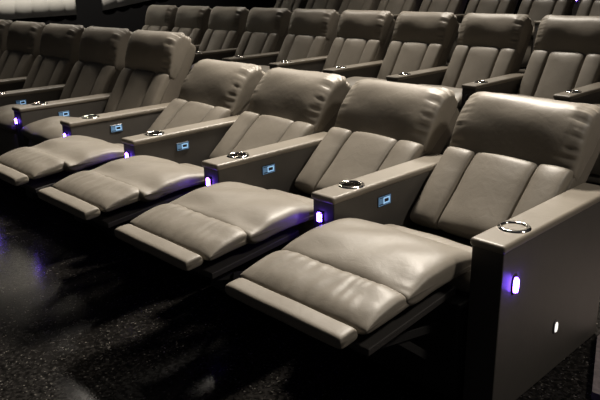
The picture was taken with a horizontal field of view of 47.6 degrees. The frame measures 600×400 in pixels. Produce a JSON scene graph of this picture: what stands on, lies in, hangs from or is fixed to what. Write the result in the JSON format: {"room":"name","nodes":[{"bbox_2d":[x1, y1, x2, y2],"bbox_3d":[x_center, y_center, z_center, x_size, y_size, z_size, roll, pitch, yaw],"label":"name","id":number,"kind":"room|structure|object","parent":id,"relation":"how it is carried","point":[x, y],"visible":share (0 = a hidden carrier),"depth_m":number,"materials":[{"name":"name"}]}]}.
{"room":"movie theater","nodes":[
{"label":"movie theater","id":0,"kind":"room"},
{"bbox_2d":[9,0,276,31],"bbox_3d":[-3.871,-4.472,9.516,15.600,5.700,0.200,-18,25,-41],"label":"wall","id":1,"kind":"structure","parent":0,"point":[132,17],"depth_m":10.90,"materials":[{"name":"black paint"}]},
{"bbox_2d":[0,0,76,19],"bbox_3d":[-4.268,-3.608,9.182,2.390,2.315,0.045,-18,25,-41],"label":"fabric","id":2,"kind":"object","parent":1,"relation":"attached to","point":[9,9],"visible":1,"depth_m":9.86,"materials":[{"name":"white"}]},
{"bbox_2d":[101,0,148,10],"bbox_3d":[-2.217,-4.498,11.004,2.460,2.650,0.045,-18,25,-41],"label":"fabric","id":3,"kind":"object","parent":1,"relation":"attached to","point":[106,4],"visible":1,"depth_m":10.73,"materials":[{"name":"white"}]},
{"bbox_2d":[0,179,599,399],"bbox_3d":[0.624,-0.477,6.051,15.600,0.100,12.500,-18,25,-41],"label":"floor","id":4,"kind":"structure","parent":0,"point":[86,314],"depth_m":2.78,"materials":[{"name":"black carpet"}]},
{"bbox_2d":[0,20,12,57],"bbox_3d":[-3.255,-1.163,6.528,1.052,1.064,0.697,-18,25,-41],"label":"recliner","id":5,"kind":"object","parent":4,"relation":"on","point":[4,24],"visible":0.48,"depth_m":6.40,"materials":[{"name":"leather"}]},
{"bbox_2d":[0,21,45,78],"bbox_3d":[-2.768,-1.017,6.051,1.052,1.064,0.697,-18,25,-41],"label":"recliner","id":6,"kind":"object","parent":4,"relation":"on","point":[23,38],"visible":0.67,"depth_m":6.00,"materials":[{"name":"leather"}]},
{"bbox_2d":[0,23,85,91],"bbox_3d":[-2.280,-0.870,5.574,1.052,1.064,0.697,-18,25,-41],"label":"recliner","id":7,"kind":"object","parent":4,"relation":"on","point":[59,43],"visible":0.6,"depth_m":5.56,"materials":[{"name":"leather"}]},
{"bbox_2d":[0,26,132,155],"bbox_3d":[-1.793,-0.723,5.098,1.052,1.064,0.697,-18,25,-41],"label":"recliner","id":8,"kind":"object","parent":4,"relation":"on","point":[102,50],"visible":0.4,"depth_m":5.05,"materials":[{"name":"leather"}]},
{"bbox_2d":[0,104,21,132],"bbox_3d":[-1.976,-0.596,4.863,0.421,0.135,0.552,-18,25,-41],"label":"seat cushion","id":9,"kind":"object","parent":8,"relation":"on","point":[7,119],"depth_m":4.67,"materials":[{"name":"beige leather"}]},
{"bbox_2d":[15,99,26,104],"bbox_3d":[-2.097,-0.732,5.120,0.082,0.044,0.005,-18,25,-41],"label":"switch plate","id":10,"kind":"object","parent":8,"relation":"attached to","point":[17,101],"depth_m":5.12,"materials":[{"name":"blue plastic"}]},
{"bbox_2d":[12,30,195,198],"bbox_3d":[-1.306,-0.577,4.621,1.052,1.064,0.697,-18,25,-41],"label":"recliner","id":11,"kind":"object","parent":4,"relation":"on","point":[157,63],"visible":0.44,"depth_m":4.57,"materials":[{"name":"leather"}]},
{"bbox_2d":[21,116,77,142],"bbox_3d":[-1.489,-0.449,4.386,0.421,0.135,0.552,-18,25,-41],"label":"seat cushion","id":12,"kind":"object","parent":11,"relation":"on","point":[35,129],"depth_m":4.35,"materials":[{"name":"beige leather"}]},
{"bbox_2d":[58,110,69,116],"bbox_3d":[-1.610,-0.586,4.643,0.082,0.044,0.005,-18,25,-41],"label":"switch plate","id":13,"kind":"object","parent":11,"relation":"attached to","point":[60,112],"depth_m":4.64,"materials":[{"name":"blue plastic"}]},
{"bbox_2d":[0,59,264,237],"bbox_3d":[-0.992,-0.296,4.007,1.588,0.903,0.697,-18,25,-41],"label":"recliner","id":14,"kind":"object","parent":4,"relation":"on","point":[212,89],"visible":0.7,"depth_m":4.06,"materials":[{"name":"leather"}]},
{"bbox_2d":[32,135,124,171],"bbox_3d":[-1.204,-0.269,3.731,0.421,0.101,0.526,-18,25,-41],"label":"seat cushion","id":15,"kind":"object","parent":14,"relation":"on","point":[73,153],"depth_m":3.59,"materials":[{"name":"beige leather"}]},
{"bbox_2d":[110,124,122,132],"bbox_3d":[-1.123,-0.439,4.166,0.082,0.044,0.005,-18,25,-41],"label":"switch plate","id":16,"kind":"object","parent":14,"relation":"attached to","point":[114,128],"depth_m":4.17,"materials":[{"name":"blue plastic"}]},
{"bbox_2d":[37,67,349,279],"bbox_3d":[-0.509,-0.148,3.526,1.581,0.903,0.697,-18,25,-41],"label":"recliner","id":17,"kind":"object","parent":4,"relation":"on","point":[160,167],"visible":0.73,"depth_m":3.58,"materials":[{"name":"leather"}]},
{"bbox_2d":[90,155,204,201],"bbox_3d":[-0.715,-0.121,3.253,0.421,0.102,0.530,-18,25,-41],"label":"seat cushion","id":18,"kind":"object","parent":17,"relation":"on","point":[151,178],"depth_m":3.12,"materials":[{"name":"beige leather"}]},
{"bbox_2d":[176,141,188,150],"bbox_3d":[-0.635,-0.292,3.689,0.082,0.044,0.005,-18,25,-41],"label":"switch plate","id":19,"kind":"object","parent":17,"relation":"attached to","point":[180,145],"depth_m":3.69,"materials":[{"name":"blue plastic"}]},
{"bbox_2d":[114,79,459,291],"bbox_3d":[-0.031,0.002,3.041,1.564,0.902,0.697,-18,25,-41],"label":"recliner","id":20,"kind":"object","parent":4,"relation":"on","point":[253,203],"visible":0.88,"depth_m":3.08,"materials":[{"name":"leather"}]},
{"bbox_2d":[206,176,211,185],"bbox_3d":[-0.412,-0.082,3.068,0.014,0.046,0.030,-18,25,-41],"label":"light","id":21,"kind":"object","parent":20,"relation":"attached to","point":[208,178],"depth_m":3.06,"materials":[{"name":"white plastic"}]},
{"bbox_2d":[170,182,313,243],"bbox_3d":[-0.225,0.030,2.774,0.421,0.110,0.540,-18,25,-41],"label":"seat cushion","id":22,"kind":"object","parent":20,"relation":"on","point":[259,215],"depth_m":2.65,"materials":[{"name":"beige leather"}]},
{"bbox_2d":[262,163,274,174],"bbox_3d":[-0.148,-0.145,3.212,0.082,0.044,0.005,-18,25,-41],"label":"switch plate","id":23,"kind":"object","parent":20,"relation":"attached to","point":[267,168],"depth_m":3.21,"materials":[{"name":"blue plastic"}]},
{"bbox_2d":[225,92,599,399],"bbox_3d":[0.490,0.162,2.506,1.539,0.912,0.828,-18,25,-41],"label":"recliner","id":24,"kind":"object","parent":4,"relation":"on","point":[472,269],"visible":1,"depth_m":2.32,"materials":[{"name":"leather"}]},
{"bbox_2d":[317,210,323,222],"bbox_3d":[0.075,0.065,2.591,0.014,0.046,0.030,-18,25,-41],"label":"light","id":25,"kind":"object","parent":24,"relation":"attached to","point":[320,213],"depth_m":2.58,"materials":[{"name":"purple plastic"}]},
{"bbox_2d":[282,218,471,306],"bbox_3d":[0.266,0.182,2.296,0.421,0.120,0.548,-18,25,-41],"label":"seat cushion","id":26,"kind":"object","parent":24,"relation":"on","point":[416,269],"depth_m":2.17,"materials":[{"name":"beige leather"}]},
{"bbox_2d":[378,193,390,207],"bbox_3d":[0.339,0.001,2.735,0.082,0.044,0.005,-18,25,-41],"label":"switch plate","id":27,"kind":"object","parent":24,"relation":"attached to","point":[384,199],"depth_m":2.73,"materials":[{"name":"blue plastic"}]},
{"bbox_2d":[511,274,518,294],"bbox_3d":[0.678,0.267,2.136,0.032,0.068,0.014,-18,25,-41],"label":"light","id":28,"kind":"object","parent":24,"relation":"attached to","point":[514,277],"depth_m":2.13,"materials":[{"name":"white plastic"}]},
{"bbox_2d":[553,320,557,333],"bbox_3d":[0.919,0.456,2.447,0.032,0.052,0.006,-18,25,-41],"label":"light","id":29,"kind":"object","parent":24,"relation":"attached to","point":[555,322],"depth_m":2.44,"materials":[{"name":"white plastic"}]},
{"bbox_2d":[591,335,599,399],"bbox_3d":[1.817,0.638,2.385,1.245,0.030,1.350,-18,25,-41],"label":"step","id":30,"kind":"structure","parent":4,"relation":"on","point":[596,376],"depth_m":2.42,"materials":[{"name":"grey carpet"}]},
{"bbox_3d":[1.070,-0.676,6.445,2.650,0.012,12.480,-18,25,-41],"label":"seating riser","id":31,"kind":"object","parent":4,"relation":"on","visible":0},
{"bbox_2d":[142,5,177,31],"bbox_3d":[-2.129,-1.970,8.860,1.052,1.064,0.697,-18,25,-41],"label":"recliner","id":32,"kind":"object","parent":31,"relation":"on","point":[158,17],"visible":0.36,"depth_m":8.82,"materials":[{"name":"leather"}]},
{"bbox_2d":[171,6,211,44],"bbox_3d":[-1.642,-1.823,8.383,1.052,1.064,0.697,-18,25,-41],"label":"recliner","id":33,"kind":"object","parent":31,"relation":"on","point":[192,21],"visible":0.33,"depth_m":8.31,"materials":[{"name":"leather"}]},
{"bbox_2d":[195,6,248,51],"bbox_3d":[-1.155,-1.677,7.907,1.052,1.064,0.697,-18,25,-41],"label":"recliner","id":34,"kind":"object","parent":31,"relation":"on","point":[226,25],"visible":0.31,"depth_m":7.88,"materials":[{"name":"leather"}]},
{"bbox_2d":[188,7,291,73],"bbox_3d":[-0.667,-1.530,7.429,1.052,1.064,0.697,-18,25,-41],"label":"recliner","id":35,"kind":"object","parent":31,"relation":"on","point":[266,31],"visible":0.45,"depth_m":7.41,"materials":[{"name":"leather"}]},
{"bbox_2d":[222,8,339,72],"bbox_3d":[-0.180,-1.383,6.953,1.052,1.064,0.697,-18,25,-41],"label":"recliner","id":36,"kind":"object","parent":31,"relation":"on","point":[311,32],"visible":0.47,"depth_m":6.93,"materials":[{"name":"leather"}]},
{"bbox_2d":[257,65,269,72],"bbox_3d":[-0.363,-1.256,6.718,0.421,0.135,0.552,-18,25,-41],"label":"seat cushion","id":37,"kind":"object","parent":36,"relation":"on","point":[264,68],"depth_m":6.59,"materials":[{"name":"beige leather"}]},
{"bbox_2d":[269,10,395,71],"bbox_3d":[0.308,-1.236,6.476,1.052,1.064,0.697,-18,25,-41],"label":"recliner","id":38,"kind":"object","parent":31,"relation":"on","point":[362,36],"visible":0.41,"depth_m":6.46,"materials":[{"name":"leather"}]},
{"bbox_2d":[322,11,458,88],"bbox_3d":[0.795,-1.090,5.999,1.052,1.064,0.697,-18,25,-41],"label":"recliner","id":39,"kind":"object","parent":31,"relation":"on","point":[420,40],"visible":0.44,"depth_m":5.99,"materials":[{"name":"leather"}]},
{"bbox_2d":[346,77,386,88],"bbox_3d":[0.612,-0.962,5.764,0.421,0.135,0.552,-18,25,-41],"label":"seat cushion","id":40,"kind":"object","parent":39,"relation":"on","point":[351,80],"depth_m":5.76,"materials":[{"name":"beige leather"}]},
{"bbox_2d":[386,13,532,154],"bbox_3d":[1.282,-0.943,5.522,1.052,1.064,0.697,-18,25,-41],"label":"recliner","id":41,"kind":"object","parent":31,"relation":"on","point":[488,46],"visible":0.48,"depth_m":5.51,"materials":[{"name":"leather"}]},
{"bbox_2d":[418,84,461,107],"bbox_3d":[1.099,-0.816,5.287,0.421,0.135,0.552,-18,25,-41],"label":"seat cushion","id":42,"kind":"object","parent":41,"relation":"on","point":[458,91],"depth_m":5.11,"materials":[{"name":"beige leather"}]},
{"bbox_2d":[461,15,599,109],"bbox_3d":[1.770,-0.796,5.045,1.052,1.064,0.697,-18,25,-41],"label":"recliner","id":43,"kind":"object","parent":31,"relation":"on","point":[565,55],"visible":0.47,"depth_m":5.07,"materials":[{"name":"leather"}]},
{"bbox_2d":[553,82,599,185],"bbox_3d":[2.257,-0.650,4.568,1.052,1.064,0.697,-18,25,-41],"label":"recliner","id":44,"kind":"object","parent":31,"relation":"on","point":[589,94],"visible":0.3,"depth_m":4.47,"materials":[{"name":"leather"}]},
{"bbox_3d":[4.088,-1.790,9.187,5.800,0.285,12.480,-18,25,-41],"label":"seating riser","id":45,"kind":"object","parent":4,"relation":"on","visible":0},
{"bbox_2d":[249,0,307,10],"bbox_3d":[-0.380,-2.844,10.522,1.052,1.064,0.697,-18,25,-41],"label":"recliner","id":46,"kind":"object","parent":45,"relation":"on","point":[291,5],"visible":0.16,"depth_m":10.48,"materials":[{"name":"leather"}]},
{"bbox_2d":[291,0,342,12],"bbox_3d":[0.108,-2.697,10.045,1.052,1.064,0.697,-18,25,-41],"label":"recliner","id":47,"kind":"object","parent":45,"relation":"on","point":[311,4],"visible":0.17,"depth_m":10.01,"materials":[{"name":"leather"}]},
{"bbox_2d":[336,0,380,13],"bbox_3d":[0.595,-2.550,9.568,1.052,1.064,0.697,-18,25,-41],"label":"recliner","id":48,"kind":"object","parent":45,"relation":"on","point":[346,4],"visible":0.19,"depth_m":9.54,"materials":[{"name":"leather"}]},
{"bbox_2d":[339,0,421,16],"bbox_3d":[1.083,-2.404,9.091,1.052,1.064,0.697,-18,25,-41],"label":"recliner","id":49,"kind":"object","parent":45,"relation":"on","point":[394,6],"visible":0.21,"depth_m":9.06,"materials":[{"name":"leather"}]},
{"bbox_2d":[383,0,467,59],"bbox_3d":[1.570,-2.257,8.614,1.052,1.064,0.697,-18,25,-41],"label":"recliner","id":50,"kind":"object","parent":45,"relation":"on","point":[453,6],"visible":0.23,"depth_m":8.58,"materials":[{"name":"leather"}]},
{"bbox_2d":[445,0,517,65],"bbox_3d":[2.057,-2.110,8.137,1.052,1.064,0.697,-18,25,-41],"label":"recliner","id":51,"kind":"object","parent":45,"relation":"on","point":[474,6],"visible":0.28,"depth_m":8.10,"materials":[{"name":"leather"}]},
{"bbox_2d":[517,0,575,72],"bbox_3d":[2.545,-1.964,7.660,1.052,1.064,0.697,-18,25,-41],"label":"recliner","id":52,"kind":"object","parent":45,"relation":"on","point":[536,10],"visible":0.26,"depth_m":7.62,"materials":[{"name":"leather"}]},
{"bbox_2d":[532,0,599,52],"bbox_3d":[3.032,-1.817,7.184,1.052,1.064,0.697,-18,25,-41],"label":"recliner","id":53,"kind":"object","parent":45,"relation":"on","point":[586,7],"visible":0.12,"depth_m":7.31,"materials":[{"name":"leather"}]},
{"bbox_3d":[4.995,-2.320,9.950,3.250,0.205,12.480,-18,25,-41],"label":"seating riser","id":54,"kind":"object","parent":45,"relation":"on","visible":0},
{"bbox_2d":[572,0,581,15],"bbox_3d":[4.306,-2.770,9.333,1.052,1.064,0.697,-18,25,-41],"label":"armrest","id":55,"kind":"object","parent":54,"relation":"on","point":[577,2],"visible":0.02,"depth_m":9.24,"materials":[{"name":"leather"}]},
{"bbox_2d":[418,0,521,13],"bbox_3d":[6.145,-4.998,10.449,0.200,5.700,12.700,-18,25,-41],"label":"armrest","id":56,"kind":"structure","parent":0,"point":[519,1],"depth_m":12.99,"materials":[{"name":"grey leather"}]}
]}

